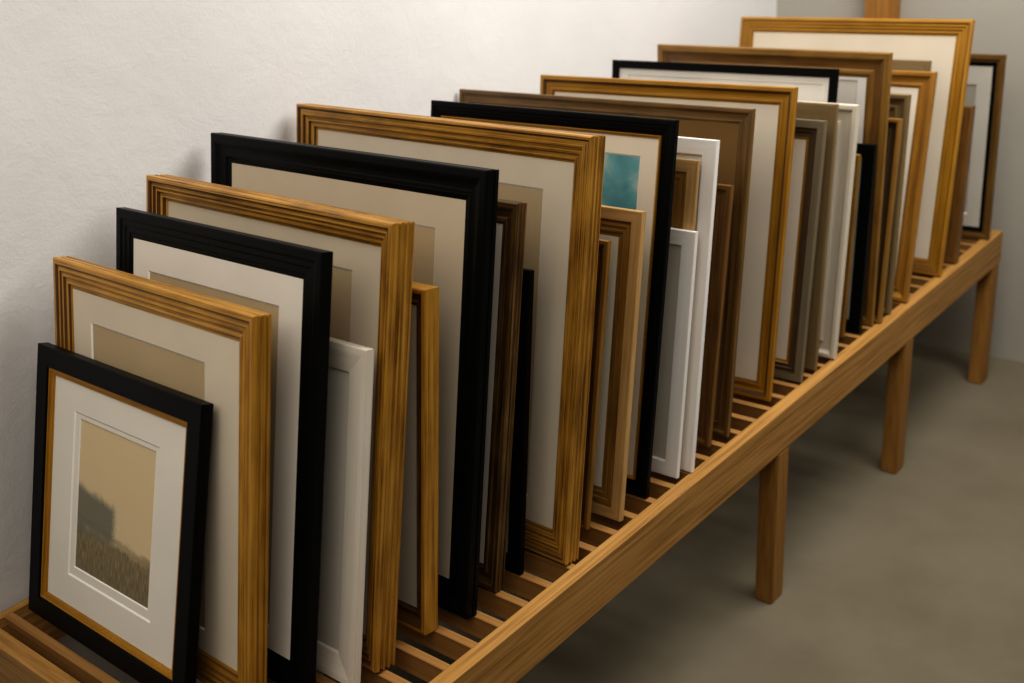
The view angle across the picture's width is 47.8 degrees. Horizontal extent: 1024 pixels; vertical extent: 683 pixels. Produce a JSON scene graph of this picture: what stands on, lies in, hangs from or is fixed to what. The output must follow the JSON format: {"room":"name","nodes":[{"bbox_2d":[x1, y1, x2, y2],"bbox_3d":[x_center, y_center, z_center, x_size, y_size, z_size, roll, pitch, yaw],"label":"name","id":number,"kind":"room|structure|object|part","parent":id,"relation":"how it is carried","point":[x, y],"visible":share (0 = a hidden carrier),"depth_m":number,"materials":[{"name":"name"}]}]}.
{"room":"service shop","nodes":[
{"label":"service shop","id":0,"kind":"room"},
{"bbox_2d":[0,0,776,682],"bbox_3d":[-0.974,-0.505,1.825,0.148,2.952,5.865,14,29,38],"label":"wall","id":1,"kind":"structure","parent":0,"point":[98,98],"depth_m":2.16,"materials":[{"name":"white paint"}]},
{"bbox_2d":[267,342,1023,682],"bbox_3d":[1.140,1.379,0.826,5.400,0.100,5.865,14,29,38],"label":"floor","id":2,"kind":"structure","parent":0,"point":[914,574],"depth_m":2.76,"materials":[{"name":"concrete"}]},
{"bbox_2d":[0,230,1002,682],"bbox_3d":[0.291,0.301,2.851,0.814,0.472,2.852,14,29,38],"label":"slatted bench","id":3,"kind":"object","parent":2,"relation":"on","point":[612,553],"visible":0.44,"depth_m":2.25,"materials":[{"name":"brown wood"}]},
{"bbox_3d":[-0.029,0.056,3.023,0.020,0.099,2.852,14,29,38],"label":"rail","id":4,"kind":"part","parent":3,"relation":"part of","materials":[{"name":"brown wood"}]},
{"bbox_3d":[-0.626,0.616,1.809,0.759,0.099,0.030,14,29,38],"label":"rail","id":5,"kind":"part","parent":3,"relation":"part of","materials":[{"name":"brown wood"}]},
{"bbox_2d":[28,342,213,682],"bbox_3d":[-0.647,0.283,1.873,0.472,0.467,0.158,14,29,38],"label":"picture frame","id":6,"kind":"object","parent":3,"relation":"on","point":[121,467],"visible":1,"depth_m":1.86,"materials":[{"name":"black paint"}]},
{"bbox_2d":[75,419,155,607],"bbox_3d":[-0.645,0.276,1.875,0.224,0.263,0.001,14,13,38],"label":"print","id":7,"kind":"object","parent":6,"relation":"attached to","point":[117,473],"depth_m":1.87},
{"bbox_2d":[53,256,271,682],"bbox_3d":[-0.575,0.207,1.859,0.556,0.604,0.164,14,30,39],"label":"picture frame","id":8,"kind":"object","parent":3,"relation":"on","point":[213,350],"visible":0.63,"depth_m":1.74,"materials":[{"name":"brown wood"}]},
{"bbox_2d":[116,207,332,682],"bbox_3d":[-0.485,0.159,1.865,0.531,0.673,0.184,14,29,38],"label":"picture frame","id":9,"kind":"object","parent":3,"relation":"on","point":[289,282],"visible":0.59,"depth_m":1.74,"materials":[{"name":"black paint"}]},
{"bbox_2d":[146,174,414,672],"bbox_3d":[-0.417,0.108,1.943,0.647,0.696,0.199,15,30,40],"label":"picture frame","id":10,"kind":"object","parent":3,"relation":"on","point":[372,274],"visible":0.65,"depth_m":1.76,"materials":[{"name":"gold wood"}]},
{"bbox_2d":[316,337,373,682],"bbox_3d":[-0.336,0.245,1.819,0.300,0.525,0.140,14,29,38],"label":"picture frame","id":11,"kind":"object","parent":3,"relation":"on","point":[351,365],"visible":0.33,"depth_m":1.75,"materials":[{"name":"white paint"}]},
{"bbox_2d":[211,132,498,619],"bbox_3d":[-0.314,0.031,2.061,0.708,0.730,0.182,14,30,39],"label":"picture frame","id":12,"kind":"object","parent":3,"relation":"on","point":[452,207],"visible":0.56,"depth_m":1.88,"materials":[{"name":"black paint"}]},
{"bbox_2d":[397,281,438,634],"bbox_3d":[-0.241,0.171,1.913,0.300,0.575,0.127,14,29,38],"label":"picture frame","id":13,"kind":"object","parent":3,"relation":"on","point":[417,608],"visible":0.35,"depth_m":1.84,"materials":[{"name":"brown wood"}]},
{"bbox_2d":[296,103,605,564],"bbox_3d":[-0.159,-0.046,2.200,0.763,0.739,0.182,15,30,40],"label":"picture frame","id":14,"kind":"object","parent":3,"relation":"on","point":[558,174],"visible":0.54,"depth_m":2.00,"materials":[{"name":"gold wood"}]},
{"bbox_2d":[478,199,526,591],"bbox_3d":[-0.136,0.071,2.022,0.350,0.655,0.170,14,29,38],"label":"picture frame","id":15,"kind":"object","parent":3,"relation":"on","point":[511,215],"visible":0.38,"depth_m":1.92,"materials":[{"name":"brown wood"}]},
{"bbox_2d":[505,268,533,574],"bbox_3d":[-0.089,0.118,2.054,0.300,0.537,0.109,14,29,38],"label":"picture frame","id":16,"kind":"object","parent":3,"relation":"on","point":[515,543],"visible":0.26,"depth_m":1.97,"materials":[{"name":"black paint"}]},
{"bbox_2d":[431,100,678,498],"bbox_3d":[0.048,-0.103,2.336,0.605,0.706,0.160,14,29,38],"label":"picture frame","id":17,"kind":"object","parent":3,"relation":"on","point":[640,152],"visible":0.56,"depth_m":2.17,"materials":[{"name":"black paint"}]},
{"bbox_2d":[601,154,639,209],"bbox_3d":[0.065,-0.213,2.303,0.433,0.351,0.001,14,17,38],"label":"print","id":18,"kind":"object","parent":17,"relation":"attached to","point":[621,172],"depth_m":2.17},
{"bbox_2d":[580,239,610,529],"bbox_3d":[0.043,0.058,2.180,0.300,0.530,0.128,14,29,38],"label":"picture frame","id":19,"kind":"object","parent":3,"relation":"on","point":[604,251],"visible":0.18,"depth_m":2.08,"materials":[{"name":"brown wood"}]},
{"bbox_2d":[459,89,755,437],"bbox_3d":[0.168,-0.198,2.582,0.771,0.671,0.131,13,29,38],"label":"picture frame","id":20,"kind":"object","parent":3,"relation":"on","point":[734,127],"visible":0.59,"depth_m":2.37,"materials":[{"name":"brown wood"}]},
{"bbox_2d":[591,205,645,521],"bbox_3d":[0.097,0.024,2.195,0.320,0.572,0.133,14,29,38],"label":"picture frame","id":21,"kind":"object","parent":3,"relation":"on","point":[625,228],"visible":0.35,"depth_m":2.11,"materials":[{"name":"brown wood"}]},
{"bbox_2d":[540,75,798,401],"bbox_3d":[0.324,-0.256,2.683,0.663,0.674,0.134,13,29,37],"label":"picture frame","id":22,"kind":"object","parent":3,"relation":"on","point":[775,106],"visible":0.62,"depth_m":2.53,"materials":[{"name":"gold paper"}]},
{"bbox_2d":[651,228,697,478],"bbox_3d":[0.240,0.008,2.314,0.260,0.486,0.105,14,29,38],"label":"picture frame","id":23,"kind":"object","parent":3,"relation":"on","point":[675,343],"visible":0.37,"depth_m":2.25,"materials":[{"name":"white paint"}]},
{"bbox_2d":[671,158,699,230],"bbox_3d":[0.210,-0.069,2.341,0.340,0.612,0.123,14,29,38],"label":"picture frame","id":24,"kind":"object","parent":3,"relation":"on","point":[687,171],"visible":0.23,"depth_m":2.19,"materials":[{"name":"brown wood"}]},
{"bbox_2d":[676,136,719,472],"bbox_3d":[0.220,-0.094,2.353,0.400,0.647,0.134,14,29,38],"label":"picture frame","id":25,"kind":"object","parent":3,"relation":"on","point":[706,151],"visible":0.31,"depth_m":2.21,"materials":[{"name":"white paint"}]},
{"bbox_2d":[696,184,733,447],"bbox_3d":[0.292,-0.075,2.440,0.340,0.534,0.118,14,29,38],"label":"picture frame","id":26,"kind":"object","parent":3,"relation":"on","point":[722,214],"visible":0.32,"depth_m":2.34,"materials":[{"name":"brown wood"}]},
{"bbox_3d":[0.573,0.201,2.542,0.031,0.099,2.852,14,29,38],"label":"rail","id":27,"kind":"part","parent":3,"relation":"part of","materials":[{"name":"brown wood"}]},
{"bbox_2d":[612,60,838,102],"bbox_3d":[0.502,-0.358,2.911,0.619,0.658,0.104,13,29,37],"label":"picture frame","id":28,"kind":"object","parent":3,"relation":"on","point":[814,84],"visible":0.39,"depth_m":2.78,"materials":[{"name":"black paint"}]},
{"bbox_3d":[0.592,0.416,2.639,0.048,0.373,0.090,14,29,38],"label":"leg","id":29,"kind":"part","parent":3,"relation":"part of","materials":[{"name":"brown wood"}]},
{"bbox_2d":[657,44,892,326],"bbox_3d":[0.651,-0.417,3.004,0.651,0.671,0.061,14,29,39],"label":"picture frame","id":30,"kind":"object","parent":3,"relation":"on","point":[864,77],"visible":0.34,"depth_m":2.80,"materials":[{"name":"brown wood"}]},
{"bbox_2d":[774,118,827,382],"bbox_3d":[0.526,-0.227,2.688,0.380,0.584,0.115,14,29,38],"label":"picture frame","id":31,"kind":"object","parent":3,"relation":"on","point":[810,135],"visible":0.34,"depth_m":2.59,"materials":[{"name":"beige paint"}]},
{"bbox_2d":[796,101,838,370],"bbox_3d":[0.550,-0.264,2.740,0.420,0.608,0.096,14,29,38],"label":"picture frame","id":32,"kind":"object","parent":3,"relation":"on","point":[828,112],"visible":0.12,"depth_m":2.60,"materials":[{"name":"beige wood"}]},
{"bbox_2d":[798,101,860,359],"bbox_3d":[0.612,-0.283,2.796,0.420,0.589,0.106,14,29,38],"label":"picture frame","id":33,"kind":"object","parent":3,"relation":"on","point":[848,114],"visible":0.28,"depth_m":2.67,"materials":[{"name":"beige paint"}]},
{"bbox_2d":[839,154,860,337],"bbox_3d":[0.711,-0.256,2.893,0.300,0.448,0.073,15,30,39],"label":"picture frame","id":34,"kind":"object","parent":3,"relation":"on","point":[858,156],"visible":0.13,"depth_m":2.80,"materials":[{"name":"brown wood"}]},
{"bbox_2d":[739,17,974,276],"bbox_3d":[0.933,-0.571,3.310,0.678,0.672,0.148,13,29,37],"label":"picture frame","id":35,"kind":"object","parent":3,"relation":"on","point":[947,43],"visible":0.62,"depth_m":3.16,"materials":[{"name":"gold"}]},
{"bbox_2d":[845,143,877,333],"bbox_3d":[0.749,-0.271,2.900,0.300,0.464,0.076,13,29,37],"label":"picture frame","id":36,"kind":"object","parent":3,"relation":"on","point":[854,318],"visible":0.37,"depth_m":2.81,"materials":[{"name":"black paint"}]},
{"bbox_2d":[874,118,902,322],"bbox_3d":[0.815,-0.321,2.954,0.320,0.505,0.092,14,29,38],"label":"picture frame","id":37,"kind":"object","parent":3,"relation":"on","point":[895,125],"visible":0.18,"depth_m":2.85,"materials":[{"name":"brown wood"}]},
{"bbox_3d":[1.040,0.172,3.126,0.048,0.373,0.090,14,29,38],"label":"leg","id":38,"kind":"part","parent":3,"relation":"part of","materials":[{"name":"brown wood"}]},
{"bbox_2d":[883,93,911,314],"bbox_3d":[0.832,-0.368,3.000,0.360,0.553,0.081,14,29,38],"label":"picture frame","id":39,"kind":"object","parent":3,"relation":"on","point":[899,107],"visible":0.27,"depth_m":2.87,"materials":[{"name":"beige wood"}]},
{"bbox_2d":[892,59,931,71],"bbox_3d":[0.928,-0.501,3.263,0.450,0.579,0.098,14,29,38],"label":"art print","id":40,"kind":"object","parent":3,"relation":"on","point":[906,65],"visible":0.04,"depth_m":3.07,"materials":[{"name":"beige paper"}]},
{"bbox_2d":[890,70,937,302],"bbox_3d":[0.890,-0.428,3.093,0.420,0.581,0.132,14,29,38],"label":"picture frame","id":41,"kind":"object","parent":3,"relation":"on","point":[921,84],"visible":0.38,"depth_m":2.96,"materials":[{"name":"orange wood"}]},
{"bbox_2d":[944,105,975,263],"bbox_3d":[1.124,-0.463,3.316,0.350,0.437,0.081,14,29,38],"label":"picture frame","id":42,"kind":"object","parent":3,"relation":"on","point":[952,250],"visible":0.14,"depth_m":3.21,"materials":[{"name":"brown wood"}]},
{"bbox_3d":[1.459,-0.056,3.582,0.048,0.373,0.090,14,29,38],"label":"leg","id":43,"kind":"part","parent":3,"relation":"part of","materials":[{"name":"brown wood"}]},
{"bbox_2d":[961,54,1006,239],"bbox_3d":[1.247,-0.590,3.461,0.400,0.538,0.037,13,29,37],"label":"picture frame","id":44,"kind":"object","parent":3,"relation":"on","point":[986,74],"visible":0.37,"depth_m":3.35,"materials":[{"name":"brown wood"}]},
{"bbox_2d":[864,0,900,18],"bbox_3d":[1.121,-1.373,3.452,0.094,2.952,0.055,14,29,38],"label":"wooden post","id":45,"kind":"object","parent":2,"relation":"on","point":[884,9],"visible":0.02,"depth_m":3.57,"materials":[{"name":"brown wood"}]},
{"bbox_2d":[777,0,1023,362],"bbox_3d":[2.898,-0.995,2.158,5.212,2.952,0.150,14,29,38],"label":"wall","id":46,"kind":"structure","parent":0,"point":[999,24],"depth_m":3.59,"materials":[{"name":"grey paint"}]}
]}

